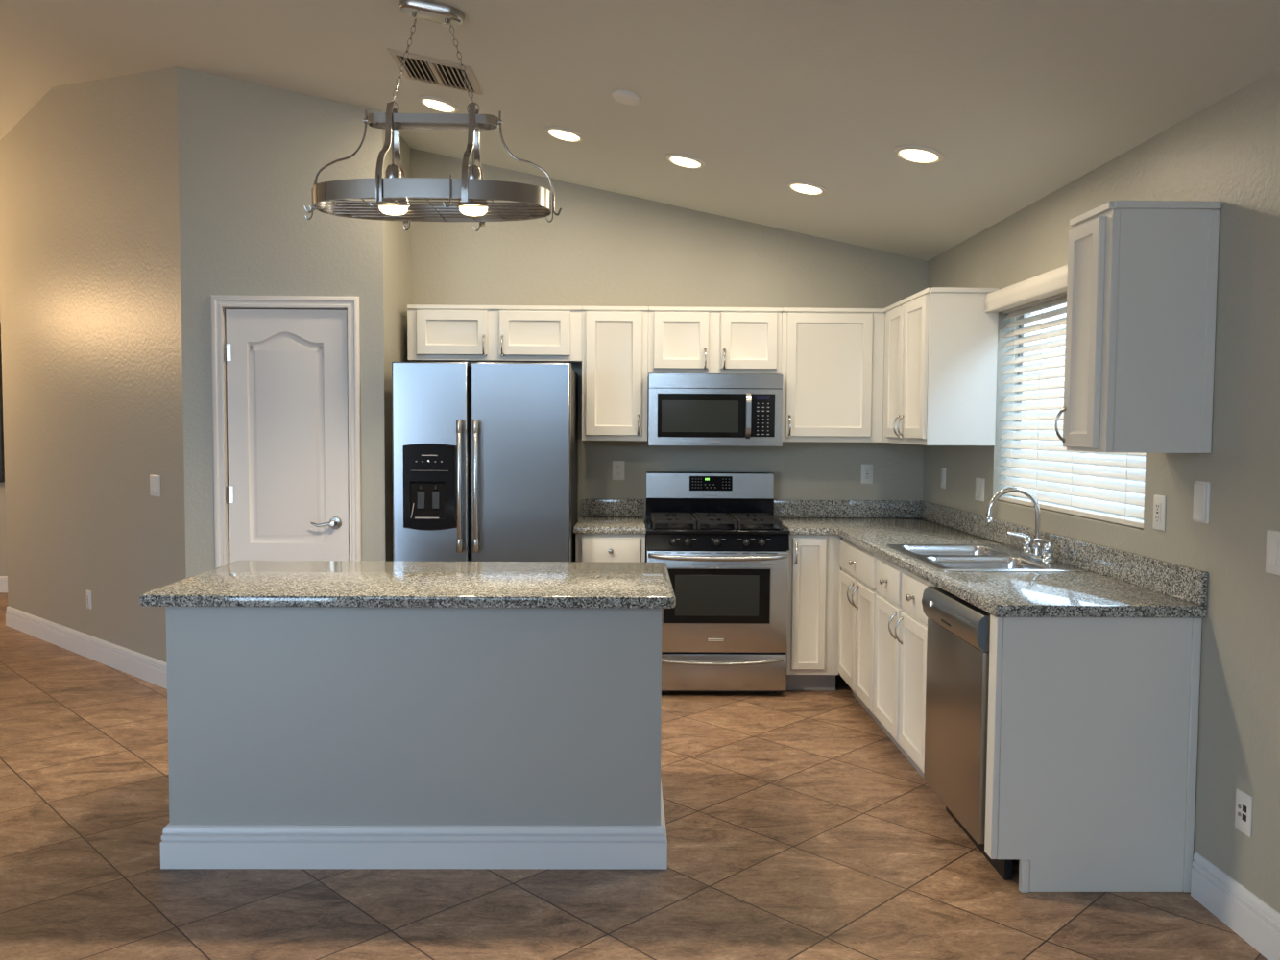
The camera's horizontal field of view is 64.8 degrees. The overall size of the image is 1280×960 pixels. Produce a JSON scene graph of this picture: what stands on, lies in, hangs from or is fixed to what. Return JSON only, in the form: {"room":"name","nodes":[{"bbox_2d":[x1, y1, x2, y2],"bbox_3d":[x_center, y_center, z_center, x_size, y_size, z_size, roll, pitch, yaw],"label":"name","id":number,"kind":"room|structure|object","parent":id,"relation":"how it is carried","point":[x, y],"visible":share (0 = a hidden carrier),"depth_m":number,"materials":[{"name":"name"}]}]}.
{"room":"kitchen","nodes":[
{"label":"kitchen","id":0,"kind":"room"},
{"bbox_2d":[0,314,7,576],"bbox_3d":[-2.968,-0.808,8.661,9.589,3.568,0.140,0,3,-1],"label":"wall","id":1,"kind":"structure","parent":0,"point":[3,530],"depth_m":8.63,"materials":[{"name":"grey paint"}]},
{"bbox_2d":[0,321,4,483],"bbox_3d":[-6.054,-0.663,8.521,1.315,1.365,0.063,0,3,-1],"label":"wall panel","id":2,"kind":"object","parent":1,"relation":"attached to","point":[2,458],"visible":0.76,"depth_m":8.53,"materials":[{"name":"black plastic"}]},
{"bbox_2d":[0,576,7,592],"bbox_3d":[-6.092,0.891,8.631,3.040,0.139,0.016,0,3,-1],"label":"baseboard","id":3,"kind":"structure","parent":1,"relation":"attached to","point":[3,579],"depth_m":8.63,"materials":[{"name":"white paint"}]},
{"bbox_2d":[0,67,186,662],"bbox_3d":[-3.747,-0.712,6.758,0.867,3.568,3.906,-2,4,-33],"label":"wall","id":4,"kind":"structure","parent":0,"point":[90,301],"depth_m":6.06,"materials":[{"name":"grey paint"}]},
{"bbox_2d":[5,605,167,689],"bbox_3d":[-3.482,1.030,6.310,2.822,0.139,0.016,3,4,41],"label":"baseboard","id":5,"kind":"structure","parent":4,"relation":"attached to","point":[139,665],"depth_m":6.22,"materials":[{"name":"white paint"}]},
{"bbox_2d":[86,589,91,609],"bbox_3d":[-3.415,0.741,6.242,0.072,0.116,0.009,3,4,41],"label":"power outlet","id":6,"kind":"object","parent":4,"relation":"attached to","point":[88,592],"visible":1,"depth_m":6.23,"materials":[{"name":"white plastic"}]},
{"bbox_2d":[86,594,89,605],"bbox_3d":[-3.417,0.742,6.241,0.033,0.066,0.003,3,4,41],"label":"socket","id":7,"kind":"object","parent":6,"relation":"attached to","point":[87,595],"depth_m":6.24,"materials":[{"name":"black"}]},
{"bbox_2d":[149,475,160,496],"bbox_3d":[-2.680,0.031,5.564,0.118,0.116,0.011,3,4,41],"label":"light switch","id":8,"kind":"object","parent":4,"relation":"attached to","point":[155,480],"visible":1,"depth_m":5.55,"materials":[{"name":"white plastic"}]},
{"bbox_2d":[176,67,411,578],"bbox_3d":[-1.885,-0.510,5.660,1.058,3.305,0.687,0,3,-1],"label":"wall","id":9,"kind":"structure","parent":0,"point":[251,156],"depth_m":5.28,"materials":[{"name":"grey paint"}]},
{"bbox_2d":[223,309,349,563],"bbox_3d":[-1.871,0.125,5.340,0.644,2.046,0.099,0,3,-1],"label":"door","id":10,"kind":"structure","parent":9,"relation":"in","point":[287,492],"depth_m":5.34,"materials":[{"name":"white paint"}]},
{"bbox_2d":[211,295,362,568],"bbox_3d":[-1.866,0.094,5.388,0.770,2.125,0.121,0,3,-1],"label":"trim","id":11,"kind":"structure","parent":9,"relation":"attached to","point":[219,303],"depth_m":5.31,"materials":[{"name":"white paint"}]},
{"bbox_2d":[0,592,1267,959],"bbox_3d":[-2.826,1.342,2.763,9.439,0.100,12.150,0,3,-1],"label":"floor","id":12,"kind":"structure","parent":0,"point":[797,829],"depth_m":3.24,"materials":[{"name":"tile"}]},
{"bbox_2d":[160,606,667,869],"bbox_3d":[-0.741,0.821,3.629,1.655,0.873,0.700,0,3,-1],"label":"kitchen island","id":13,"kind":"object","parent":12,"relation":"on","point":[299,737],"visible":0.78,"depth_m":3.30,"materials":[{"name":"grey paint"}]},
{"bbox_2d":[139,560,676,608],"bbox_3d":[-0.742,0.364,3.600,1.703,0.040,0.820,0,3,-1],"label":"island countertop","id":14,"kind":"structure","parent":13,"relation":"on","point":[282,584],"depth_m":3.38,"materials":[{"name":"stone"}]},
{"bbox_2d":[391,362,578,561],"bbox_3d":[-0.814,0.269,5.534,0.904,1.771,0.936,0,3,-1],"label":"refrigerator","id":15,"kind":"object","parent":12,"relation":"on","point":[485,455],"visible":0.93,"depth_m":5.11,"materials":[{"name":"silver metal"}]},
{"bbox_2d":[576,533,645,562],"bbox_3d":[-0.166,0.713,5.755,0.375,0.871,0.668,0,3,-1],"label":"base cabinet","id":16,"kind":"object","parent":12,"relation":"on","point":[590,547],"visible":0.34,"depth_m":5.44,"materials":[{"name":"white paint"}]},
{"bbox_2d":[573,498,646,533],"bbox_3d":[-0.167,0.202,5.740,0.389,0.145,0.645,0,3,-1],"label":"countertop","id":17,"kind":"structure","parent":16,"relation":"on","point":[599,516],"depth_m":5.98,"materials":[{"name":"stone"}]},
{"bbox_2d":[644,471,790,693],"bbox_3d":[0.410,0.562,5.697,0.764,1.187,0.734,0,3,-1],"label":"gas range","id":18,"kind":"object","parent":12,"relation":"on","point":[718,537],"visible":0.96,"depth_m":5.41,"materials":[{"name":"silver metal"}]},
{"bbox_2d":[644,512,790,534],"bbox_3d":[0.412,0.238,5.702,0.764,0.065,0.690,0,3,-1],"label":"cooktop","id":19,"kind":"object","parent":18,"relation":"in","point":[656,523],"depth_m":5.47,"materials":[{"name":"black metal"}]},
{"bbox_2d":[785,534,841,690],"bbox_3d":[0.941,0.719,5.770,0.285,0.871,0.668,0,3,-1],"label":"base cabinet","id":20,"kind":"object","parent":12,"relation":"on","point":[813,560],"visible":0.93,"depth_m":5.48,"materials":[{"name":"white paint"}]},
{"bbox_2d":[837,537,891,739],"bbox_3d":[1.380,0.758,5.088,0.669,0.871,0.806,0,3,-1],"label":"base cabinet","id":21,"kind":"object","parent":12,"relation":"on","point":[857,574],"visible":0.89,"depth_m":5.01,"materials":[{"name":"white paint"}]},
{"bbox_2d":[873,556,1012,778],"bbox_3d":[1.391,0.802,4.261,0.669,0.871,0.842,0,3,-1],"label":"base cabinet","id":22,"kind":"object","parent":12,"relation":"on","point":[901,627],"visible":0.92,"depth_m":4.21,"materials":[{"name":"white paint"}]},
{"bbox_2d":[773,499,1207,618],"bbox_3d":[1.268,0.272,4.587,0.911,0.145,2.993,0,3,-1],"label":"countertop","id":23,"kind":"structure","parent":22,"relation":"on","point":[1118,583],"depth_m":3.73,"materials":[{"name":"stone"}]},
{"bbox_2d":[886,544,1088,572],"bbox_3d":[1.417,0.405,4.231,0.572,0.172,0.840,0,3,-1],"label":"sink","id":24,"kind":"object","parent":23,"relation":"in","point":[940,557],"visible":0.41,"depth_m":4.19,"materials":[{"name":"grey metal"}]},
{"bbox_2d":[985,486,1055,563],"bbox_3d":[1.539,0.176,4.136,0.244,0.296,0.285,0,3,-1],"label":"faucet","id":25,"kind":"object","parent":23,"relation":"on","point":[1034,549],"visible":1,"depth_m":4.12,"materials":[{"name":"silver metal"}]},
{"bbox_2d":[921,586,1012,879],"bbox_3d":[1.380,0.846,3.527,0.636,0.858,0.600,0,3,-1],"label":"dishwasher","id":26,"kind":"object","parent":12,"relation":"on","point":[958,631],"visible":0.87,"depth_m":3.44,"materials":[{"name":"silver metal"}]},
{"bbox_2d":[984,614,1202,893],"bbox_3d":[1.421,0.859,3.176,0.637,0.872,0.069,0,3,-1],"label":"end panel","id":27,"kind":"object","parent":12,"relation":"on","point":[1093,724],"visible":0.85,"depth_m":3.15,"materials":[{"name":"white paint"}]},
{"bbox_2d":[0,0,1279,261],"bbox_3d":[-2.881,-1.756,2.598,9.589,1.264,12.150,0,3,-1],"label":"ceiling","id":28,"kind":"structure","parent":0,"point":[1020,100],"depth_m":3.97,"materials":[{"name":"white paint"}]},
{"bbox_2d":[303,0,561,231],"bbox_3d":[-0.754,-1.343,3.669,0.943,0.785,0.450,0,3,-1],"label":"light","id":29,"kind":"object","parent":28,"relation":"in","point":[391,193],"visible":1,"depth_m":3.63,"materials":[{"name":"silver metal"}]},
{"bbox_2d":[314,197,549,218],"bbox_3d":[-0.756,-0.998,3.693,0.850,0.010,0.410,0,3,-1],"label":"wire shelf","id":30,"kind":"object","parent":29,"relation":"attached to","point":[400,206],"depth_m":3.69,"materials":[{"name":"silver metal"}]},
{"bbox_2d":[386,48,482,95],"bbox_3d":[-0.885,-1.773,4.389,0.350,0.080,0.344,0,3,-1],"label":"ceiling vent","id":31,"kind":"object","parent":28,"relation":"in","point":[420,68],"visible":0.96,"depth_m":4.37,"materials":[{"name":"silver metal"}]},
{"bbox_2d":[417,96,459,113],"bbox_3d":[-0.974,-1.816,4.877,0.197,0.048,0.201,1,3,4],"label":"recessed light","id":32,"kind":"object","parent":28,"relation":"in","point":[434,103],"visible":1,"depth_m":4.84,"materials":[{"name":"white glass"}]},
{"bbox_2d":[544,125,584,142],"bbox_3d":[-0.370,-1.690,4.930,0.197,0.048,0.201,1,3,4],"label":"recessed light","id":33,"kind":"object","parent":28,"relation":"in","point":[563,133],"visible":1,"depth_m":4.89,"materials":[{"name":"white glass"}]},
{"bbox_2d":[611,89,641,105],"bbox_3d":[-0.055,-1.578,4.162,0.121,0.044,0.123,0,3,-6],"label":"smoke detector","id":34,"kind":"object","parent":28,"relation":"attached to","point":[625,97],"visible":1,"depth_m":4.13,"materials":[{"name":"white plastic"}]},
{"bbox_2d":[665,153,705,169],"bbox_3d":[0.223,-1.565,4.950,0.197,0.048,0.201,1,3,4],"label":"recessed light","id":35,"kind":"object","parent":28,"relation":"in","point":[684,160],"visible":1,"depth_m":4.92,"materials":[{"name":"white glass"}]},
{"bbox_2d":[786,180,826,194],"bbox_3d":[0.820,-1.440,4.971,0.197,0.048,0.201,1,3,4],"label":"recessed light","id":36,"kind":"object","parent":28,"relation":"in","point":[805,187],"visible":1,"depth_m":4.94,"materials":[{"name":"white glass"}]},
{"bbox_2d":[893,144,943,163],"bbox_3d":[1.138,-1.329,4.118,0.197,0.048,0.201,1,3,4],"label":"recessed light","id":37,"kind":"object","parent":28,"relation":"in","point":[910,153],"visible":1,"depth_m":4.08,"materials":[{"name":"white glass"}]},
{"bbox_2d":[410,147,927,570],"bbox_3d":[0.115,-0.424,6.105,3.189,3.111,0.140,0,3,-1],"label":"wall","id":38,"kind":"structure","parent":0,"point":[603,248],"depth_m":6.00,"materials":[{"name":"grey paint"}]},
{"bbox_2d":[407,304,581,364],"bbox_3d":[-0.820,-0.836,5.814,0.982,0.308,0.368,0,3,-1],"label":"upper cabinet","id":39,"kind":"object","parent":38,"relation":"attached to","point":[435,333],"visible":0.99,"depth_m":5.67,"materials":[{"name":"white paint"}]},
{"bbox_2d":[582,498,644,516],"bbox_3d":[-0.161,0.165,6.051,0.368,0.104,0.020,0,3,-1],"label":"backsplash","id":40,"kind":"structure","parent":38,"relation":"attached to","point":[591,507],"depth_m":6.04,"materials":[{"name":"stone"}]},
{"bbox_2d":[581,306,648,440],"bbox_3d":[-0.144,-0.608,5.835,0.372,0.757,0.368,0,3,-1],"label":"upper cabinet","id":41,"kind":"object","parent":38,"relation":"attached to","point":[615,339],"visible":1,"depth_m":5.69,"materials":[{"name":"white paint"}]},
{"bbox_2d":[612,460,624,480],"bbox_3d":[-0.129,-0.058,6.046,0.072,0.116,0.009,0,3,-1],"label":"power outlet","id":42,"kind":"object","parent":38,"relation":"attached to","point":[617,466],"visible":1,"depth_m":6.04,"materials":[{"name":"white plastic"}]},
{"bbox_2d":[648,306,782,374],"bbox_3d":[0.423,-0.797,5.833,0.756,0.372,0.368,0,3,-1],"label":"upper cabinet","id":43,"kind":"object","parent":38,"relation":"attached to","point":[681,340],"visible":0.99,"depth_m":5.69,"materials":[{"name":"white paint"}]},
{"bbox_2d":[647,373,783,446],"bbox_3d":[0.421,-0.401,5.811,0.750,0.400,0.451,0,3,-1],"label":"microwave","id":44,"kind":"object","parent":43,"relation":"attached to","point":[684,409],"visible":0.98,"depth_m":5.63,"materials":[{"name":"silver metal"}]},
{"bbox_2d":[649,373,783,388],"bbox_3d":[0.425,-0.553,5.639,0.750,0.078,0.048,0,3,-1],"label":"vent hood","id":45,"kind":"object","parent":44,"relation":"attached to","point":[656,380],"depth_m":5.62,"materials":[{"name":"silver metal"}]},
{"bbox_2d":[780,307,884,442],"bbox_3d":[1.091,-0.601,5.852,0.580,0.757,0.368,0,3,-1],"label":"upper cabinet","id":46,"kind":"object","parent":38,"relation":"attached to","point":[833,358],"visible":0.95,"depth_m":5.71,"materials":[{"name":"white paint"}]},
{"bbox_2d":[773,499,922,517],"bbox_3d":[1.252,0.173,6.070,0.902,0.104,0.020,0,3,-1],"label":"backsplash","id":47,"kind":"structure","parent":38,"relation":"attached to","point":[782,508],"depth_m":6.06,"materials":[{"name":"stone"}]},
{"bbox_2d":[861,464,872,483],"bbox_3d":[1.367,-0.036,6.067,0.072,0.116,0.009,0,3,-1],"label":"power outlet","id":48,"kind":"object","parent":38,"relation":"attached to","point":[866,470],"visible":1,"depth_m":6.06,"materials":[{"name":"white plastic"}]},
{"bbox_2d":[864,468,869,479],"bbox_3d":[1.367,-0.036,6.064,0.033,0.066,0.003,0,3,-1],"label":"socket","id":49,"kind":"object","parent":48,"relation":"attached to","point":[866,470],"depth_m":6.06,"materials":[{"name":"white plastic"}]},
{"bbox_2d":[922,67,1279,913],"bbox_3d":[1.826,0.092,2.763,0.150,2.455,11.860,0,3,-1],"label":"wall","id":50,"kind":"structure","parent":0,"point":[1227,152],"depth_m":3.02,"materials":[{"name":"grey paint"}]},
{"bbox_2d":[882,287,999,445],"bbox_3d":[1.527,-0.569,5.290,0.383,0.757,0.868,0,3,-1],"label":"upper cabinet","id":51,"kind":"object","parent":50,"relation":"attached to","point":[941,343],"visible":1,"depth_m":4.88,"materials":[{"name":"white paint"}]},
{"bbox_2d":[941,467,945,488],"bbox_3d":[1.707,-0.011,5.681,0.010,0.116,0.072,0,3,-1],"label":"light switch","id":52,"kind":"object","parent":50,"relation":"attached to","point":[943,470],"visible":1,"depth_m":5.67,"materials":[{"name":"white plastic"}]},
{"bbox_2d":[975,477,984,502],"bbox_3d":[1.714,0.048,5.095,0.010,0.116,0.118,0,3,-1],"label":"light switch","id":53,"kind":"object","parent":50,"relation":"attached to","point":[979,482],"visible":1,"depth_m":5.08,"materials":[{"name":"white plastic"}]},
{"bbox_2d":[919,501,1207,605],"bbox_3d":[1.714,0.255,4.581,0.020,0.104,2.972,0,3,-1],"label":"backsplash","id":54,"kind":"structure","parent":50,"relation":"attached to","point":[1181,582],"depth_m":3.78,"materials":[{"name":"stone"}]},
{"bbox_2d":[1015,302,1145,520],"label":"window","id":55,"kind":"structure","parent":50,"relation":"in","point":[1027,314],"depth_m":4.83,"materials":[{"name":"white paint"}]},
{"bbox_2d":[984,265,1145,528],"bbox_3d":[1.734,-0.362,4.202,0.143,0.991,1.585,0,3,-1],"label":"window blind","id":56,"kind":"object","parent":55,"relation":"attached to","point":[1049,289],"visible":0.48,"depth_m":4.35,"materials":[{"name":"white plastic"}]},
{"bbox_2d":[1054,200,1221,453],"bbox_3d":[1.558,-0.469,3.193,0.377,0.758,0.284,0,3,-1],"label":"upper cabinet","id":57,"kind":"object","parent":50,"relation":"attached to","point":[1142,281],"visible":1,"depth_m":3.07,"materials":[{"name":"white paint"}]},
{"bbox_2d":[1152,494,1166,531],"bbox_3d":[1.738,0.109,3.379,0.009,0.116,0.072,0,3,-1],"label":"power outlet","id":58,"kind":"object","parent":50,"relation":"attached to","point":[1159,501],"visible":1,"depth_m":3.37,"materials":[{"name":"white plastic"}]},
{"bbox_2d":[1155,502,1160,523],"bbox_3d":[1.735,0.109,3.379,0.003,0.066,0.033,0,3,-1],"label":"socket","id":59,"kind":"object","parent":58,"relation":"attached to","point":[1157,504],"depth_m":3.38,"materials":[{"name":"white plastic"}]},
{"bbox_2d":[1192,481,1210,524],"bbox_3d":[1.739,0.069,3.127,0.014,0.128,0.074,0,3,-1],"label":"wall control","id":60,"kind":"object","parent":50,"relation":"attached to","point":[1200,511],"visible":1,"depth_m":3.11,"materials":[{"name":"white plastic"}]},
{"bbox_2d":[1190,851,1279,959],"bbox_3d":[1.772,1.396,0.031,0.016,0.139,6.248,0,3,-1],"label":"baseboard","id":61,"kind":"structure","parent":50,"relation":"attached to","point":[1253,920],"depth_m":2.92,"materials":[{"name":"white paint"}]},
{"bbox_2d":[1234,788,1253,837],"bbox_3d":[1.739,0.960,2.910,0.010,0.118,0.072,0,3,-1],"label":"plate","id":62,"kind":"object","parent":50,"relation":"attached to","point":[1243,813],"visible":1,"depth_m":2.90,"materials":[{"name":"white plastic"}]},
{"bbox_2d":[1265,530,1279,576],"bbox_3d":[1.745,0.202,2.753,0.010,0.120,0.118,0,3,-1],"label":"light switch","id":63,"kind":"object","parent":50,"relation":"attached to","point":[1272,555],"visible":1,"depth_m":2.77,"materials":[{"name":"white plastic"}]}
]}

